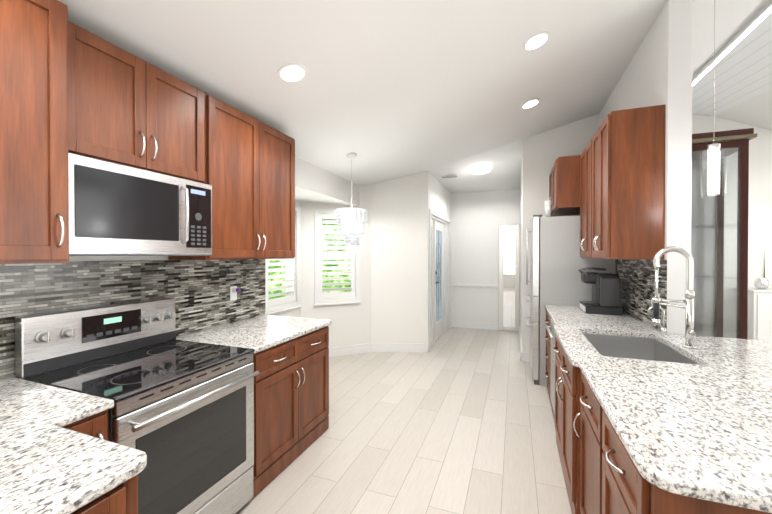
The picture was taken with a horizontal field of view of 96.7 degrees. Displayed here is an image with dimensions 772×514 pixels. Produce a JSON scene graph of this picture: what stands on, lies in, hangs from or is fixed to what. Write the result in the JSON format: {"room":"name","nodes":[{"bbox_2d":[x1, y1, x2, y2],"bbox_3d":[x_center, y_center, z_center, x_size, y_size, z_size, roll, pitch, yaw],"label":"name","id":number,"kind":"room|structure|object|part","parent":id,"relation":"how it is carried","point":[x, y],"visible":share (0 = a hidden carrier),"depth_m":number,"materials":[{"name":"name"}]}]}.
{"room":"kitchen","nodes":[
{"label":"kitchen","id":0,"kind":"room"},
{"bbox_2d":[0,157,359,379],"bbox_3d":[-1.743,-0.038,1.746,0.150,3.000,7.500,0,0,21],"label":"wall","id":1,"kind":"structure","parent":0,"point":[311,179],"depth_m":3.97,"materials":[{"name":"paint"}]},
{"bbox_2d":[0,0,99,263],"bbox_3d":[-1.589,-0.505,1.277,0.460,1.060,0.604,0,0,21],"label":"upper cabinet","id":2,"kind":"object","parent":1,"relation":"attached to","point":[66,86],"depth_m":1.33,"materials":[{"name":"brown wood"}]},
{"bbox_2d":[0,259,264,378],"bbox_3d":[-1.790,0.288,1.396,0.008,0.522,3.808,0,0,21],"label":"backsplash","id":3,"kind":"structure","parent":1,"relation":"attached to","point":[198,291],"depth_m":2.09,"materials":[{"name":"tile"}]},
{"bbox_2d":[230,286,240,300],"bbox_3d":[-1.220,0.297,2.801,0.070,0.115,0.070,0,0,21],"label":"electrical outlet","id":4,"kind":"object","parent":3,"relation":"attached to","point":[234,290],"visible":1,"depth_m":2.79,"materials":[{"name":"white plastic"}]},
{"bbox_2d":[96,36,195,180],"bbox_3d":[-1.426,-0.746,1.867,0.350,0.585,0.756,0,0,21],"label":"upper cabinet","id":5,"kind":"object","parent":1,"relation":"attached to","point":[148,114],"depth_m":1.79,"materials":[{"name":"brown wood"}]},
{"bbox_2d":[68,152,211,255],"bbox_3d":[-1.381,-0.226,1.854,0.444,0.441,0.754,0,0,21],"label":"microwave","id":6,"kind":"object","parent":5,"relation":"attached to","point":[115,208],"visible":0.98,"depth_m":1.70,"materials":[{"name":"grey metal"}]},
{"bbox_2d":[168,88,294,259],"bbox_3d":[-1.139,-0.514,2.631,0.350,1.060,1.011,0,0,21],"label":"upper cabinet","id":7,"kind":"object","parent":1,"relation":"attached to","point":[248,164],"depth_m":2.48,"materials":[{"name":"brown wood"}]},
{"bbox_2d":[295,190,340,203],"bbox_3d":[-1.217,-0.797,4.347,0.702,0.060,2.450,0,0,21],"label":"ceiling","id":8,"kind":"structure","parent":0,"point":[302,196],"depth_m":4.50,"materials":[{"name":"paint"}]},
{"bbox_2d":[269,185,370,347],"bbox_3d":[-1.031,-0.157,4.325,0.890,3.200,2.421,0,0,21],"label":"wall","id":9,"kind":"structure","parent":0,"point":[350,325],"depth_m":4.99,"materials":[{"name":"paint"}]},
{"bbox_2d":[265,206,300,314],"bbox_3d":[-1.378,0.005,4.397,0.180,1.375,0.750,0,0,21],"label":"bay window","id":10,"kind":"structure","parent":9,"relation":"in","point":[294,286],"depth_m":4.49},
{"bbox_2d":[314,208,360,305],"bbox_3d":[-0.723,0.000,5.038,0.700,1.375,0.180,0,0,-24],"label":"bay window","id":11,"kind":"structure","parent":9,"relation":"in","point":[336,299],"depth_m":4.96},
{"bbox_2d":[371,171,427,342],"bbox_3d":[0.205,0.005,5.236,0.848,2.588,0.111,0,0,2],"label":"wall","id":12,"kind":"structure","parent":0,"point":[399,246],"depth_m":5.19,"materials":[{"name":"paint"}]},
{"bbox_3d":[0.354,0.237,5.183,0.120,0.120,0.010,0,0,2],"label":"light switch plate","id":13,"kind":"part","parent":12,"relation":"part of","materials":[{"name":"white plastic"}]},
{"bbox_2d":[236,327,571,513],"bbox_3d":[3.085,1.493,1.600,11.600,0.060,10.800,0,0,21],"label":"floor","id":14,"kind":"structure","parent":0,"point":[456,420],"depth_m":2.71,"materials":[{"name":"beige wood"}]},
{"bbox_2d":[62,409,108,433],"bbox_3d":[-1.392,1.025,1.334,0.771,0.880,0.227,0,0,21],"label":"base cabinet","id":15,"kind":"object","parent":14,"relation":"on","point":[99,421],"depth_m":1.28,"materials":[{"name":"brown wood"}]},
{"bbox_2d":[70,426,137,513],"bbox_3d":[-1.389,1.029,0.734,1.201,0.880,1.029,0,0,21],"label":"base cabinet","id":16,"kind":"object","parent":14,"relation":"on","point":[122,499],"depth_m":0.89,"materials":[{"name":"brown wood"}]},
{"bbox_2d":[15,297,258,513],"bbox_3d":[-1.216,0.867,1.800,0.772,1.190,0.758,0,0,21],"label":"range","id":17,"kind":"object","parent":14,"relation":"on","point":[181,414],"visible":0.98,"depth_m":1.70,"materials":[{"name":"grey metal"}]},
{"bbox_2d":[252,326,328,498],"bbox_3d":[-0.957,1.016,2.601,0.695,0.880,0.911,0,0,21],"label":"base cabinet","id":18,"kind":"object","parent":14,"relation":"on","point":[291,401],"depth_m":2.38,"materials":[{"name":"brown wood"}]},
{"bbox_2d":[0,315,331,513],"bbox_3d":[-1.214,0.568,1.188,1.214,0.033,3.820,0,0,21],"label":"countertop","id":19,"kind":"structure","parent":18,"relation":"on","point":[49,464],"depth_m":1.02,"materials":[{"name":"stone"}]},
{"bbox_2d":[499,224,519,331],"bbox_3d":[2.368,0.399,6.593,0.382,2.045,0.030,0,0,21],"label":"floor mirror","id":20,"kind":"object","parent":14,"relation":"on","point":[509,277],"visible":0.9,"depth_m":6.59,"materials":[{"name":"white mirror"}]},
{"bbox_2d":[546,319,555,420],"bbox_3d":[1.730,1.015,2.880,0.670,0.878,0.602,0,0,21],"label":"dishwasher","id":21,"kind":"object","parent":14,"relation":"on","point":[552,370],"visible":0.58,"depth_m":3.08,"materials":[{"name":"grey metal"}]},
{"bbox_2d":[544,310,573,405],"bbox_3d":[1.990,1.010,3.431,0.670,0.880,0.600,0,0,21],"label":"base cabinet","id":22,"kind":"object","parent":14,"relation":"on","point":[560,356],"depth_m":3.40,"materials":[{"name":"brown wood"}]},
{"bbox_2d":[545,305,771,512],"bbox_3d":[1.855,0.561,2.109,1.425,0.033,3.171,0,0,21],"label":"countertop","id":23,"kind":"structure","parent":22,"relation":"on","point":[702,430],"depth_m":1.27,"materials":[{"name":"stone"}]},
{"bbox_2d":[578,267,622,314],"bbox_3d":[2.071,0.315,3.361,0.342,0.438,0.360,0,0,21],"label":"coffee maker","id":24,"kind":"object","parent":23,"relation":"on","point":[605,294],"visible":1,"depth_m":3.20,"materials":[{"name":"black plastic"}]},
{"bbox_2d":[582,333,698,364],"bbox_3d":[1.546,0.697,2.161,0.504,0.238,0.774,0,0,21],"label":"sink","id":25,"kind":"object","parent":23,"relation":"in","point":[643,348],"visible":0.06,"depth_m":2.47,"materials":[{"name":"silver metal"}]},
{"bbox_2d":[648,246,695,348],"bbox_3d":[1.797,0.237,2.208,0.220,0.611,0.477,0,0,21],"label":"faucet","id":26,"kind":"object","parent":23,"relation":"on","point":[657,302],"visible":1,"depth_m":2.07,"materials":[{"name":"silver metal"}]},
{"bbox_2d":[555,362,575,513],"bbox_3d":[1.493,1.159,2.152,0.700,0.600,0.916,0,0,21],"label":"base cabinet","id":27,"kind":"object","parent":14,"relation":"on","point":[565,376],"depth_m":2.10,"materials":[{"name":"brown wood"}]},
{"bbox_2d":[525,215,615,385],"bbox_3d":[2.162,0.482,4.153,0.863,1.925,0.855,0,0,21],"label":"fridge","id":28,"kind":"object","parent":14,"relation":"on","point":[557,261],"visible":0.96,"depth_m":3.82,"materials":[{"name":"grey metal"}]},
{"bbox_2d":[545,201,551,216],"bbox_3d":[1.880,-0.549,3.981,0.075,0.195,0.075,0,0,21],"label":"paper cups","id":29,"kind":"object","parent":28,"relation":"on","point":[547,208],"visible":0.94,"depth_m":3.96,"materials":[{"name":"white paper"}]},
{"bbox_2d":[576,366,591,513],"bbox_3d":[1.246,1.024,1.450,0.670,0.880,0.561,0,0,21],"label":"base cabinet","id":30,"kind":"object","parent":14,"relation":"on","point":[583,390],"depth_m":1.75,"materials":[{"name":"brown wood"}]},
{"bbox_2d":[592,391,771,513],"bbox_3d":[1.101,1.027,1.064,0.670,0.880,0.559,0,0,21],"label":"base cabinet","id":31,"kind":"object","parent":14,"relation":"on","point":[601,474],"depth_m":1.11,"materials":[{"name":"brown wood"}]},
{"bbox_2d":[691,128,756,338],"bbox_3d":[2.756,0.202,3.103,0.670,2.500,0.470,0,0,21],"label":"curio cabinet","id":32,"kind":"object","parent":14,"relation":"on","point":[707,233],"visible":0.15,"depth_m":2.94,"materials":[{"name":"brown wood"}]},
{"bbox_2d":[734,287,771,340],"bbox_3d":[6.462,0.972,5.186,1.640,0.930,0.496,0,0,21],"label":"sideboard","id":33,"kind":"object","parent":14,"relation":"on","point":[759,314],"visible":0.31,"depth_m":5.23,"materials":[{"name":"white wood"}]},
{"bbox_2d":[754,278,769,288],"bbox_3d":[5.898,0.417,5.385,0.170,0.175,0.167,0,0,21],"label":"vase","id":34,"kind":"object","parent":33,"relation":"on","point":[761,283],"visible":1,"depth_m":5.34,"materials":[{"name":"white ceramic"}]},
{"bbox_2d":[764,248,771,287],"bbox_3d":[6.520,0.155,5.419,0.820,0.700,0.073,0,0,21],"label":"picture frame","id":35,"kind":"object","parent":33,"relation":"on","point":[767,266],"visible":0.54,"depth_m":5.54,"materials":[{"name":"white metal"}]},
{"bbox_2d":[58,0,769,185],"bbox_3d":[0.233,-1.546,1.164,4.250,1.091,7.820,0,0,21],"label":"ceiling","id":36,"kind":"structure","parent":0,"point":[385,90],"depth_m":2.55,"materials":[{"name":"paint"}]},
{"bbox_2d":[277,63,306,82],"bbox_3d":[-0.628,-1.231,2.301,0.192,0.053,0.196,0,0,21],"label":"recessed light","id":37,"kind":"object","parent":36,"relation":"in","point":[292,73],"visible":1,"depth_m":2.29,"materials":[{"name":"white plastic"}]},
{"bbox_2d":[335,153,367,246],"bbox_3d":[-0.391,-0.639,3.904,0.374,1.055,0.372,0,0,21],"label":"chandelier","id":38,"kind":"object","parent":36,"relation":"hanging from","point":[360,220],"visible":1,"depth_m":3.82,"materials":[{"name":"glass"}]},
{"bbox_2d":[521,98,539,108],"bbox_3d":[1.530,-1.621,3.635,0.192,0.053,0.196,0,0,21],"label":"recessed light","id":39,"kind":"object","parent":36,"relation":"in","point":[530,104],"visible":1,"depth_m":3.62,"materials":[{"name":"white plastic"}]},
{"bbox_2d":[522,32,549,50],"bbox_3d":[1.124,-1.612,2.570,0.192,0.053,0.196,0,0,21],"label":"recessed light","id":40,"kind":"object","parent":36,"relation":"in","point":[536,41],"visible":1,"depth_m":2.56,"materials":[{"name":"white plastic"}]},
{"bbox_2d":[700,0,727,195],"bbox_3d":[1.973,-1.109,2.062,0.120,1.477,0.120,0,0,21],"label":"pendant lamp","id":41,"kind":"object","parent":36,"relation":"hanging from","point":[714,173],"visible":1,"depth_m":2.05,"materials":[{"name":"white glass"}]},
{"bbox_2d":[428,171,450,342],"bbox_3d":[0.935,-0.170,6.187,0.150,3.200,2.100,0,0,21],"label":"wall","id":42,"kind":"structure","parent":0,"point":[439,197],"depth_m":5.79,"materials":[{"name":"paint"}]},
{"bbox_2d":[429,209,450,350],"bbox_3d":[0.938,0.344,6.093,0.164,2.173,1.826,0,0,21],"label":"front door","id":43,"kind":"structure","parent":42,"relation":"in","point":[439,302],"depth_m":6.10,"materials":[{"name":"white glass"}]},
{"bbox_2d":[429,139,522,192],"bbox_3d":[1.620,-1.465,5.904,1.644,0.403,2.030,0,0,21],"label":"ceiling","id":44,"kind":"structure","parent":0,"point":[505,162],"depth_m":5.63,"materials":[{"name":"paint"}]},
{"bbox_2d":[441,175,457,177],"bbox_3d":[1.042,-1.316,5.626,0.270,0.014,0.140,0,0,21],"label":"ceiling vent","id":45,"kind":"object","parent":44,"relation":"in","point":[451,176],"visible":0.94,"depth_m":5.59,"materials":[{"name":"grey metal"}]},
{"bbox_2d":[468,164,492,174],"bbox_3d":[1.478,-1.350,5.408,0.390,0.114,0.390,0,0,21],"label":"light","id":46,"kind":"object","parent":44,"relation":"attached to","point":[479,169],"visible":0.98,"depth_m":5.29,"materials":[{"name":"white metal"}]},
{"bbox_2d":[451,189,520,323],"bbox_3d":[2.038,-0.175,6.814,1.474,3.200,0.150,0,0,21],"label":"wall","id":47,"kind":"structure","parent":0,"point":[478,219],"depth_m":6.81,"materials":[{"name":"paint"}]},
{"bbox_2d":[520,135,534,351],"bbox_3d":[2.292,-0.366,5.606,0.150,3.600,1.930,0,0,21],"label":"wall","id":48,"kind":"structure","parent":0,"point":[528,185],"depth_m":4.71,"materials":[{"name":"paint"}]},
{"bbox_2d":[535,114,598,216],"bbox_3d":[2.406,-0.359,4.613,0.760,3.600,0.150,0,0,21],"label":"wall","id":49,"kind":"structure","parent":0,"point":[570,139],"depth_m":4.58,"materials":[{"name":"paint"}]},
{"bbox_2d":[329,284,734,361],"bbox_3d":[4.160,1.007,3.761,10.709,0.880,4.788,0,0,21],"label":"baseboard","id":50,"kind":"structure","parent":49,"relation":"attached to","point":[377,347],"depth_m":5.19,"materials":[{"name":"white wood"}]},
{"bbox_2d":[599,0,692,334],"bbox_3d":[2.452,-0.500,3.463,0.135,3.900,2.270,0,0,21],"label":"wall column","id":51,"kind":"structure","parent":0,"point":[658,70],"depth_m":2.41,"materials":[{"name":"white paint"}]},
{"bbox_2d":[549,155,576,215],"bbox_3d":[2.303,-0.825,4.089,0.580,0.560,0.857,0,0,21],"label":"upper cabinet","id":52,"kind":"object","parent":51,"relation":"attached to","point":[563,174],"depth_m":3.77,"materials":[{"name":"brown wood"}]},
{"bbox_2d":[577,144,588,257],"bbox_3d":[2.141,-0.545,3.330,0.350,1.110,0.672,0,0,21],"label":"upper cabinet","id":53,"kind":"object","parent":51,"relation":"attached to","point":[583,159],"depth_m":3.47,"materials":[{"name":"brown wood"}]},
{"bbox_2d":[589,104,664,258],"bbox_3d":[1.955,-0.541,2.836,0.350,1.110,0.668,0,0,21],"label":"upper cabinet","id":54,"kind":"object","parent":51,"relation":"attached to","point":[607,185],"depth_m":2.54,"materials":[{"name":"brown wood"}]},
{"bbox_2d":[617,259,666,332],"bbox_3d":[2.202,0.276,3.010,0.009,0.522,1.236,0,0,21],"label":"backsplash","id":55,"kind":"structure","parent":51,"relation":"attached to","point":[637,285],"depth_m":2.89,"materials":[{"name":"tile"}]},
{"bbox_2d":[692,114,771,334],"bbox_3d":[6.959,-0.764,5.336,6.985,4.400,0.150,0,0,21],"label":"wall","id":56,"kind":"structure","parent":0,"point":[760,200],"depth_m":5.66,"materials":[{"name":"paint"}]},
{"bbox_2d":[692,0,771,85],"bbox_3d":[2.616,-2.047,1.483,0.046,0.132,10.100,0,0,21],"label":"trim","id":57,"kind":"structure","parent":56,"relation":"attached to","point":[751,24],"depth_m":3.18,"materials":[{"name":"white wood"}]},
{"bbox_2d":[692,12,771,115],"bbox_3d":[3.193,-1.895,1.321,1.220,1.529,10.200,0,0,21],"label":"ceiling","id":58,"kind":"structure","parent":0,"point":[743,69],"depth_m":4.33,"materials":[{"name":"white wood"}]},
{"bbox_2d":[715,89,771,129],"bbox_3d":[6.104,-1.465,0.231,5.000,1.764,10.200,0,0,21],"label":"ceiling","id":59,"kind":"structure","parent":0,"point":[756,111],"depth_m":5.24,"materials":[{"name":"paint"}]},
{"label":"outside","id":60,"kind":"structure","parent":0,"visible":0},
{"bbox_2d":[268,261,271,299],"bbox_3d":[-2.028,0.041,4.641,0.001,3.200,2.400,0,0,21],"label":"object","id":61,"kind":"structure","parent":60,"point":[269,280],"depth_m":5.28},
{"bbox_2d":[272,219,350,298],"bbox_3d":[-1.011,0.033,5.671,1.662,3.200,1.662,0,0,21],"label":"outside view","id":62,"kind":"object","parent":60,"point":[323,281],"depth_m":5.71,"materials":[{"name":"green plant"}]}
]}

